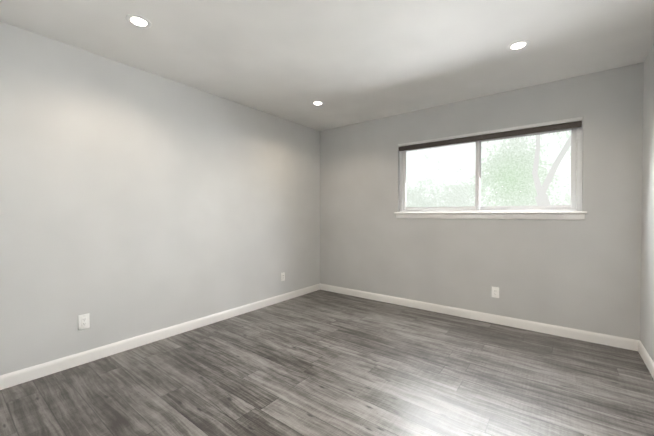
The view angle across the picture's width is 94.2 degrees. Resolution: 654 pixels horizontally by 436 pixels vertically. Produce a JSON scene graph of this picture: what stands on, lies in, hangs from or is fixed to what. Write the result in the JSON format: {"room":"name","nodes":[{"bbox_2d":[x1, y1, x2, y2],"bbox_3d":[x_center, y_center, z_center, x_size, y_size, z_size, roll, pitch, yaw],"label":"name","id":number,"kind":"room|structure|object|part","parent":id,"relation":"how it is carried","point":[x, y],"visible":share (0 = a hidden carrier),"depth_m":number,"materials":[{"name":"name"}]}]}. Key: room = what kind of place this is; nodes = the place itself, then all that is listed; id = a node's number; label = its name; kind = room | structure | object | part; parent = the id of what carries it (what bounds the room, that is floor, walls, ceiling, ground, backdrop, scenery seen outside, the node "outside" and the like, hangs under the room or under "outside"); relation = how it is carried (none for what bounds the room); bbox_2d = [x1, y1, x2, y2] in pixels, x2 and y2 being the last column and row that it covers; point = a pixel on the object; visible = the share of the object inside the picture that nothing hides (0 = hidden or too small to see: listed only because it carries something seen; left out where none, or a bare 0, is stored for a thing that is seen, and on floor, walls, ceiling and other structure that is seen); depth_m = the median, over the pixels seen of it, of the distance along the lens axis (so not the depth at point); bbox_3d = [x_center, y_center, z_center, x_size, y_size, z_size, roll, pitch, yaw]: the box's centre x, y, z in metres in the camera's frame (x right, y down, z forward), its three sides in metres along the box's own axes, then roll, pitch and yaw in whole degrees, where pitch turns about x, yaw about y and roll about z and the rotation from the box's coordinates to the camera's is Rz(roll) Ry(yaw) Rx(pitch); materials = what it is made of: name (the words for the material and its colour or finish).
{"room":"empty bedroom","nodes":[
{"label":"empty bedroom","id":0,"kind":"room"},
{"bbox_2d":[0,21,319,375],"bbox_3d":[-1.335,-0.096,3.211,0.140,2.440,4.123,1,1,38],"label":"wall","id":1,"kind":"structure","parent":0,"point":[134,202],"depth_m":2.62,"materials":[{"name":"grey paint"}]},
{"bbox_2d":[78,313,89,329],"bbox_3d":[-1.895,0.809,2.372,0.008,0.114,0.070,1,1,38],"label":"electrical outlet","id":2,"kind":"object","parent":1,"relation":"attached to","point":[83,321],"visible":1,"depth_m":2.37,"materials":[{"name":"white plastic"}]},
{"bbox_2d":[0,283,319,389],"bbox_3d":[-1.275,1.078,3.180,0.013,0.092,3.843,1,1,38],"label":"baseboard","id":3,"kind":"structure","parent":1,"relation":"attached to","point":[11,379],"depth_m":2.62,"materials":[{"name":"white wood"}]},
{"bbox_2d":[281,272,284,280],"bbox_3d":[-0.589,0.787,4.072,0.008,0.114,0.070,1,1,38],"label":"electrical outlet","id":4,"kind":"object","parent":1,"relation":"attached to","point":[283,276],"visible":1,"depth_m":4.07,"materials":[{"name":"white plastic"}]},
{"bbox_2d":[0,290,653,435],"bbox_3d":[-0.218,1.197,1.456,4.070,0.100,5.573,1,1,38],"label":"floor","id":5,"kind":"structure","parent":0,"point":[321,363],"depth_m":2.09,"materials":[{"name":"grey laminate"}]},
{"bbox_2d":[0,0,653,130],"bbox_3d":[-0.218,-1.353,1.423,4.070,0.120,5.573,1,1,38],"label":"ceiling","id":6,"kind":"structure","parent":0,"point":[348,62],"depth_m":2.29,"materials":[{"name":"white paint"}]},
{"bbox_2d":[125,14,151,28],"bbox_3d":[-1.244,-1.297,2.010,0.149,0.006,0.149,1,1,38],"label":"recessed light","id":7,"kind":"object","parent":6,"relation":"in","point":[138,21],"visible":1,"depth_m":2.00,"materials":[{"name":"white"}]},
{"bbox_2d":[311,101,323,105],"bbox_3d":[-0.105,-1.317,3.493,0.149,0.006,0.149,1,1,38],"label":"recessed light","id":8,"kind":"object","parent":6,"relation":"in","point":[317,103],"visible":1,"depth_m":3.50,"materials":[{"name":"white"}]},
{"bbox_2d":[507,40,529,50],"bbox_3d":[1.444,-1.301,2.296,0.149,0.006,0.149,1,1,38],"label":"recessed light","id":9,"kind":"object","parent":6,"relation":"in","point":[517,45],"visible":1,"depth_m":2.29,"materials":[{"name":"white"}]},
{"bbox_2d":[320,62,643,339],"bbox_3d":[1.317,-0.102,3.685,3.490,2.440,0.140,1,1,38],"label":"wall","id":10,"kind":"structure","parent":0,"point":[585,275],"depth_m":3.16,"materials":[{"name":"grey paint"}]},
{"bbox_2d":[320,283,639,350],"bbox_3d":[1.270,1.072,3.640,3.490,0.092,0.013,1,1,38],"label":"baseboard","id":11,"kind":"structure","parent":10,"relation":"attached to","point":[608,340],"depth_m":3.20,"materials":[{"name":"white wood"}]},
{"bbox_2d":[394,211,586,219],"bbox_3d":[1.634,-0.029,3.361,1.884,0.078,0.079,1,1,38],"label":"window sill","id":12,"kind":"structure","parent":10,"relation":"attached to","point":[568,215],"depth_m":3.20,"materials":[{"name":"white wood"}]},
{"bbox_2d":[399,126,582,211],"bbox_3d":[1.680,-0.493,3.414,1.820,0.892,0.070,1,1,38],"label":"window","id":13,"kind":"structure","parent":10,"relation":"in","point":[579,168],"depth_m":3.25,"materials":[{"name":"white plastic"}]},
{"bbox_3d":[1.339,-0.493,3.653,0.903,0.802,0.026,1,1,38],"label":"sliding window sash","id":14,"kind":"part","parent":13,"relation":"part of","materials":[{"name":"white plastic"}]},
{"bbox_3d":[1.339,-0.493,3.653,0.827,0.726,0.004,1,1,38],"label":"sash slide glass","id":15,"kind":"part","parent":13,"relation":"part of","materials":[{"name":"clear glass"}]},
{"bbox_2d":[398,117,582,150],"bbox_3d":[1.641,-0.891,3.358,1.812,0.092,0.053,1,1,38],"label":"window blind","id":16,"kind":"object","parent":13,"relation":"attached to","point":[534,128],"visible":1,"depth_m":3.21,"materials":[{"name":"brown fabric"}]},
{"bbox_3d":[2.032,-0.486,3.161,0.793,0.726,0.004,1,1,38],"label":"sash fixed glass","id":17,"kind":"part","parent":13,"relation":"part of","materials":[{"name":"clear glass"}]},
{"bbox_3d":[2.032,-0.486,3.161,0.869,0.802,0.026,1,1,38],"label":"fixed window sash","id":18,"kind":"part","parent":13,"relation":"part of","materials":[{"name":"white plastic"}]},
{"bbox_2d":[492,287,498,297],"bbox_3d":[1.793,0.792,3.238,0.070,0.114,0.008,1,1,38],"label":"electrical outlet","id":19,"kind":"object","parent":10,"relation":"attached to","point":[495,292],"visible":1,"depth_m":3.23,"materials":[{"name":"white plastic"}]},
{"bbox_2d":[640,45,653,361],"bbox_3d":[1.544,-0.067,1.001,0.140,2.440,4.123,1,1,38],"label":"wall","id":20,"kind":"structure","parent":0,"point":[647,296],"depth_m":2.38,"materials":[{"name":"grey paint"}]},
{"bbox_2d":[638,341,653,378],"bbox_3d":[1.483,1.106,1.063,0.013,0.092,3.843,1,1,38],"label":"baseboard","id":21,"kind":"structure","parent":20,"relation":"attached to","point":[646,358],"depth_m":2.34,"materials":[{"name":"white wood"}]},
{"label":"outside","id":22,"kind":"structure","parent":0,"visible":0},
{"bbox_2d":[406,130,576,206],"bbox_3d":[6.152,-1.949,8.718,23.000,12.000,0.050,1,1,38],"label":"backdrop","id":23,"kind":"structure","parent":22,"point":[440,187],"depth_m":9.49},
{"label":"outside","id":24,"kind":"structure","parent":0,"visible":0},
{"bbox_2d":[532,135,570,205],"bbox_3d":[5.056,-1.583,6.882,3.910,10.550,3.167,1,1,38],"label":"tree","id":25,"kind":"object","parent":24,"point":[544,199],"depth_m":5.77,"materials":[{"name":"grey plant"}]}
]}

